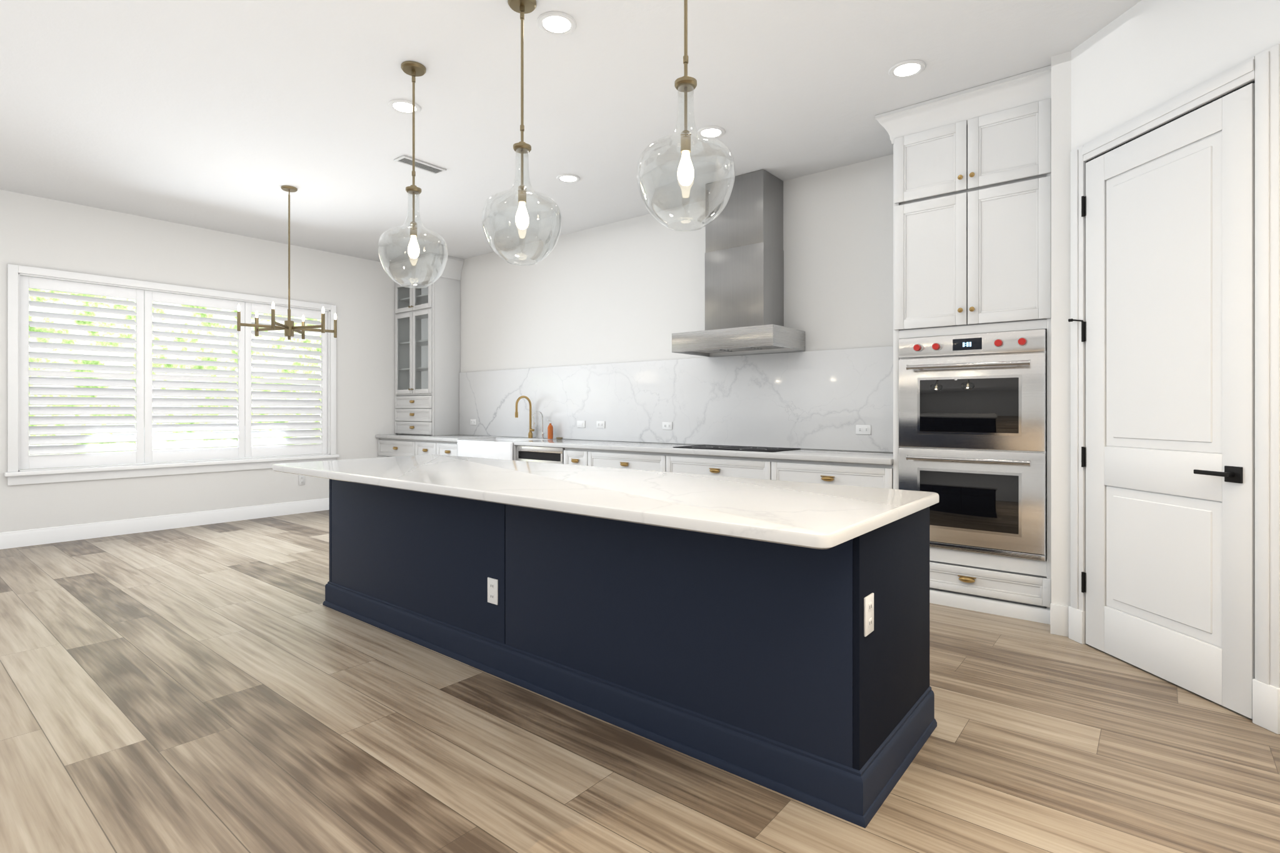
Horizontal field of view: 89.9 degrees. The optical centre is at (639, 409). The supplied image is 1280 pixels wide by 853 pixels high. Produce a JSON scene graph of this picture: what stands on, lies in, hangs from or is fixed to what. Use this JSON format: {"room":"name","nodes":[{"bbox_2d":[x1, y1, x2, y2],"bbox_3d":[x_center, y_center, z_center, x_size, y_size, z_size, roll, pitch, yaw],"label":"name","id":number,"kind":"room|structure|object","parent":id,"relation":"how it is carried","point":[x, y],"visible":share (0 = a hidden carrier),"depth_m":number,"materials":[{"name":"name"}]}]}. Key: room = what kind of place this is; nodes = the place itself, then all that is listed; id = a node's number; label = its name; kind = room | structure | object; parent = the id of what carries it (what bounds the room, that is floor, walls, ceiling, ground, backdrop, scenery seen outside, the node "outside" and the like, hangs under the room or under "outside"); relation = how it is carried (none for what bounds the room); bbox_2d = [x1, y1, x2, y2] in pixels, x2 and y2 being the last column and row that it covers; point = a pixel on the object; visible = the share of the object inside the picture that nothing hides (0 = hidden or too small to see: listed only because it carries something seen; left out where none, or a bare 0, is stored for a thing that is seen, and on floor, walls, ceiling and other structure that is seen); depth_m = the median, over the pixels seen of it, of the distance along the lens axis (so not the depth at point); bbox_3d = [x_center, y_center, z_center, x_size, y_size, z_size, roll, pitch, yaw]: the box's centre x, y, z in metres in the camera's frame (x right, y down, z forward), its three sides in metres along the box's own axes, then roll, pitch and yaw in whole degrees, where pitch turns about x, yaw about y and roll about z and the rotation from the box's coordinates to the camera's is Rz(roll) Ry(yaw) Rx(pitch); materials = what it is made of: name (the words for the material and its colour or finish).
{"room":"kitchen","nodes":[
{"label":"kitchen","id":0,"kind":"room"},
{"bbox_2d":[0,0,1141,263],"bbox_3d":[-1.447,-1.950,1.995,11.160,0.100,8.880,0,0,39],"label":"ceiling","id":1,"kind":"structure","parent":0,"point":[196,113],"depth_m":3.90,"materials":[{"name":"white paint"}]},
{"bbox_2d":[236,185,336,339],"bbox_3d":[-3.000,-1.250,5.479,0.722,1.299,0.754,0,0,39],"label":"chandelier","id":2,"kind":"object","parent":1,"relation":"hanging from","point":[289,327],"visible":1,"depth_m":5.46,"materials":[{"name":"brown metal"}]},
{"bbox_2d":[388,99,421,114],"bbox_3d":[-1.474,-1.895,4.012,0.196,0.009,0.196,0,0,39],"label":"recessed light","id":3,"kind":"object","parent":1,"relation":"in","point":[402,106],"visible":0.93,"depth_m":4.00,"materials":[{"name":"white"}]},
{"bbox_2d":[378,61,448,288],"bbox_3d":[-1.255,-1.293,3.551,0.366,1.212,0.366,0,0,39],"label":"pendant light","id":4,"kind":"object","parent":1,"relation":"hanging from","point":[414,69],"visible":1,"depth_m":3.54,"materials":[{"name":"clear glass"}]},
{"bbox_2d":[393,155,446,174],"bbox_3d":[-1.698,-1.892,4.959,0.140,0.015,0.370,0,0,39],"label":"ceiling vent","id":5,"kind":"object","parent":1,"relation":"attached to","point":[405,160],"depth_m":4.95,"materials":[{"name":"white metal"}]},
{"bbox_2d":[481,0,561,264],"bbox_3d":[-0.548,-1.293,2.978,0.366,1.212,0.366,0,0,39],"label":"pendant light","id":6,"kind":"object","parent":1,"relation":"hanging from","point":[522,7],"visible":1,"depth_m":2.97,"materials":[{"name":"clear glass"}]},
{"bbox_2d":[536,11,576,36],"bbox_3d":[-0.409,-1.895,3.149,0.196,0.009,0.196,0,0,39],"label":"recessed light","id":7,"kind":"object","parent":1,"relation":"in","point":[554,23],"visible":1,"depth_m":3.14,"materials":[{"name":"white"}]},
{"bbox_2d":[556,173,579,183],"bbox_3d":[-0.587,-1.895,5.250,0.196,0.009,0.196,0,0,39],"label":"recessed light","id":8,"kind":"object","parent":1,"relation":"in","point":[567,178],"visible":1,"depth_m":5.25,"materials":[{"name":"white"}]},
{"bbox_2d":[636,0,734,230],"bbox_3d":[0.171,-1.293,2.396,0.366,1.212,0.366,0,0,39],"label":"pendant light","id":9,"kind":"object","parent":1,"relation":"hanging from","point":[685,84],"visible":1,"depth_m":2.38,"materials":[{"name":"clear glass"}]},
{"bbox_2d":[697,126,725,138],"bbox_3d":[0.485,-1.895,4.381,0.196,0.009,0.196,0,0,39],"label":"recessed light","id":10,"kind":"object","parent":1,"relation":"in","point":[715,132],"visible":0.84,"depth_m":4.36,"materials":[{"name":"white"}]},
{"bbox_2d":[888,59,926,78],"bbox_3d":[1.488,-1.895,3.569,0.196,0.009,0.196,0,0,39],"label":"recessed light","id":11,"kind":"object","parent":1,"relation":"in","point":[907,69],"visible":1,"depth_m":3.56,"materials":[{"name":"white"}]},
{"bbox_2d":[0,510,1279,852],"bbox_3d":[-1.447,1.230,1.995,11.160,0.060,8.880,0,0,39],"label":"floor","id":12,"kind":"structure","parent":0,"point":[192,689],"depth_m":2.29,"materials":[{"name":"brown wood"}]},
{"bbox_2d":[272,454,939,828],"bbox_3d":[-0.501,0.757,3.088,3.375,0.885,1.080,0,0,39],"label":"kitchen island","id":13,"kind":"object","parent":12,"relation":"on","point":[774,635],"visible":1,"depth_m":2.31,"materials":[{"name":"blue wood"}]},
{"bbox_2d":[375,433,893,489],"bbox_3d":[-0.673,0.757,6.395,6.419,0.885,0.662,0,0,39],"label":"base cabinet","id":14,"kind":"object","parent":12,"relation":"on","point":[852,468],"visible":0.25,"depth_m":5.07,"materials":[{"name":"white wood"}]},
{"bbox_2d":[389,252,463,435],"bbox_3d":[-2.734,-0.792,8.192,0.952,2.212,0.463,0,0,39],"label":"hutch","id":15,"kind":"object","parent":14,"relation":"on","point":[427,319],"visible":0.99,"depth_m":8.04,"materials":[{"name":"white wood"}]},
{"bbox_2d":[456,438,533,460],"bbox_3d":[-1.485,0.461,6.954,0.932,0.268,0.530,0,0,39],"label":"sink","id":16,"kind":"object","parent":14,"relation":"in","point":[490,448],"visible":0.35,"depth_m":6.75,"materials":[{"name":"white ceramic"}]},
{"bbox_2d":[515,395,534,438],"bbox_3d":[-1.265,0.077,7.083,0.107,0.473,0.242,0,0,39],"label":"faucet","id":17,"kind":"object","parent":14,"relation":"on","point":[530,434],"visible":0.96,"depth_m":7.15,"materials":[{"name":"gold metal"}]},
{"bbox_2d":[532,410,544,438],"bbox_3d":[-1.103,0.160,6.996,0.050,0.308,0.156,0,0,39],"label":"filter faucet","id":18,"kind":"object","parent":14,"relation":"on","point":[542,433],"visible":1,"depth_m":7.04,"materials":[{"name":"silver metal"}]},
{"bbox_2d":[516,445,564,464],"bbox_3d":[-0.794,0.779,6.511,0.662,0.840,0.620,0,0,39],"label":"dishwasher","id":19,"kind":"object","parent":14,"relation":"in","point":[524,453],"visible":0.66,"depth_m":6.27,"materials":[{"name":"silver metal"}]},
{"bbox_2d":[547,420,553,438],"bbox_3d":[-0.974,0.209,6.951,0.063,0.209,0.060,0,0,-10],"label":"soap bottle","id":20,"kind":"object","parent":14,"relation":"on","point":[550,428],"visible":1,"depth_m":6.93,"materials":[{"name":"orange plastic"}]},
{"bbox_2d":[556,437,562,439],"bbox_3d":[-0.862,0.303,6.849,0.072,0.021,0.071,0,0,39],"label":"soap dish","id":21,"kind":"object","parent":14,"relation":"on","point":[557,438],"visible":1,"depth_m":6.82,"materials":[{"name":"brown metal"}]},
{"bbox_2d":[673,444,800,452],"bbox_3d":[0.782,0.311,5.240,0.920,0.007,0.480,0,0,39],"label":"cooktop","id":22,"kind":"object","parent":14,"relation":"in","point":[704,446],"visible":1,"depth_m":5.14,"materials":[{"name":"black glass"}]},
{"bbox_2d":[875,65,1051,624],"bbox_3d":[2.115,-0.349,4.104,0.964,3.098,0.713,0,0,39],"label":"oven tower","id":23,"kind":"object","parent":12,"relation":"on","point":[972,167],"visible":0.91,"depth_m":3.82,"materials":[{"name":"white wood"}]},
{"bbox_2d":[898,329,1046,561],"bbox_3d":[2.131,0.198,4.053,0.800,1.305,0.658,0,0,39],"label":"wall oven","id":24,"kind":"object","parent":23,"relation":"on","point":[972,407],"visible":0.91,"depth_m":3.80,"materials":[{"name":"silver metal"}]},
{"bbox_2d":[0,0,1279,606],"bbox_3d":[-1.447,-0.350,1.995,11.160,3.100,8.880,0,0,39],"label":"wall","id":25,"kind":"structure","parent":0,"point":[619,292],"depth_m":5.97,"materials":[{"name":"white paint"}]},
{"bbox_2d":[4,263,339,485],"bbox_3d":[-4.644,-0.305,6.707,0.260,1.920,2.890,0,0,39],"label":"window","id":26,"kind":"structure","parent":25,"relation":"in","point":[15,477],"depth_m":6.17,"materials":[{"name":"white wood"}]},
{"bbox_2d":[19,275,327,469],"bbox_3d":[-4.632,-0.330,6.698,0.097,1.712,2.692,0,0,39],"label":"window shutters","id":27,"kind":"object","parent":26,"relation":"attached to","point":[144,376],"depth_m":6.43,"materials":[{"name":"white wood"}]},
{"bbox_2d":[298,475,304,484],"bbox_3d":[-3.937,0.815,7.460,0.008,0.115,0.072,0,0,39],"label":"wall outlet","id":28,"kind":"object","parent":25,"relation":"attached to","point":[301,477],"visible":0.94,"depth_m":7.46,"materials":[{"name":"white plastic"}]},
{"bbox_2d":[0,498,1068,636],"bbox_3d":[-1.655,1.120,1.739,10.760,0.160,7.820,0,0,39],"label":"baseboard","id":29,"kind":"structure","parent":25,"relation":"attached to","point":[1059,614],"depth_m":6.22,"materials":[{"name":"white wood"}]},
{"bbox_2d":[459,346,893,452],"bbox_3d":[-0.129,-0.079,6.368,5.537,0.786,0.020,0,0,39],"label":"backsplash","id":30,"kind":"structure","parent":25,"relation":"attached to","point":[816,399],"depth_m":5.77,"materials":[{"name":"stone"}]},
{"bbox_2d":[470,419,476,424],"bbox_3d":[-2.059,0.150,7.912,0.115,0.072,0.009,0,0,39],"label":"backsplash outlet","id":31,"kind":"object","parent":30,"relation":"attached to","point":[473,422],"visible":1,"depth_m":7.91,"materials":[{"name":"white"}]},
{"bbox_2d":[576,420,584,427],"bbox_3d":[-0.622,0.150,6.749,0.115,0.072,0.008,0,0,39],"label":"backsplash outlet","id":32,"kind":"object","parent":30,"relation":"attached to","point":[580,424],"visible":1,"depth_m":6.75,"materials":[{"name":"white plastic"}]},
{"bbox_2d":[596,421,604,428],"bbox_3d":[-0.404,0.150,6.572,0.115,0.072,0.009,0,0,39],"label":"backsplash outlet","id":33,"kind":"object","parent":30,"relation":"attached to","point":[599,424],"visible":1,"depth_m":6.57,"materials":[{"name":"white plastic"}]},
{"bbox_2d":[662,421,672,429],"bbox_3d":[0.257,0.150,6.037,0.115,0.072,0.009,0,0,39],"label":"backsplash outlet","id":34,"kind":"object","parent":30,"relation":"attached to","point":[666,425],"visible":1,"depth_m":6.03,"materials":[{"name":"white plastic"}]},
{"bbox_2d":[855,425,871,434],"bbox_3d":[1.698,0.150,4.870,0.115,0.072,0.009,0,0,39],"label":"backsplash outlet","id":35,"kind":"object","parent":30,"relation":"attached to","point":[860,429],"visible":1,"depth_m":4.87,"materials":[{"name":"white plastic"}]},
{"bbox_2d":[671,169,804,356],"bbox_3d":[0.802,-1.188,5.265,0.930,1.419,0.562,0,0,39],"label":"range hood","id":36,"kind":"object","parent":25,"relation":"attached to","point":[744,253],"visible":1,"depth_m":5.17,"materials":[{"name":"silver metal"}]},
{"bbox_2d":[1068,43,1279,734],"bbox_3d":[2.301,-0.079,2.866,0.068,2.557,1.007,0,0,-6],"label":"pantry door","id":37,"kind":"structure","parent":25,"relation":"in","point":[1174,320],"depth_m":2.73,"materials":[{"name":"white wood"}]},
{"label":"outside","id":38,"kind":"structure","parent":0,"visible":0},
{"bbox_2d":[28,288,321,455],"bbox_3d":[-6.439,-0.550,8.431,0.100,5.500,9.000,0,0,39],"label":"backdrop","id":39,"kind":"structure","parent":38,"point":[30,298],"depth_m":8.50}
]}

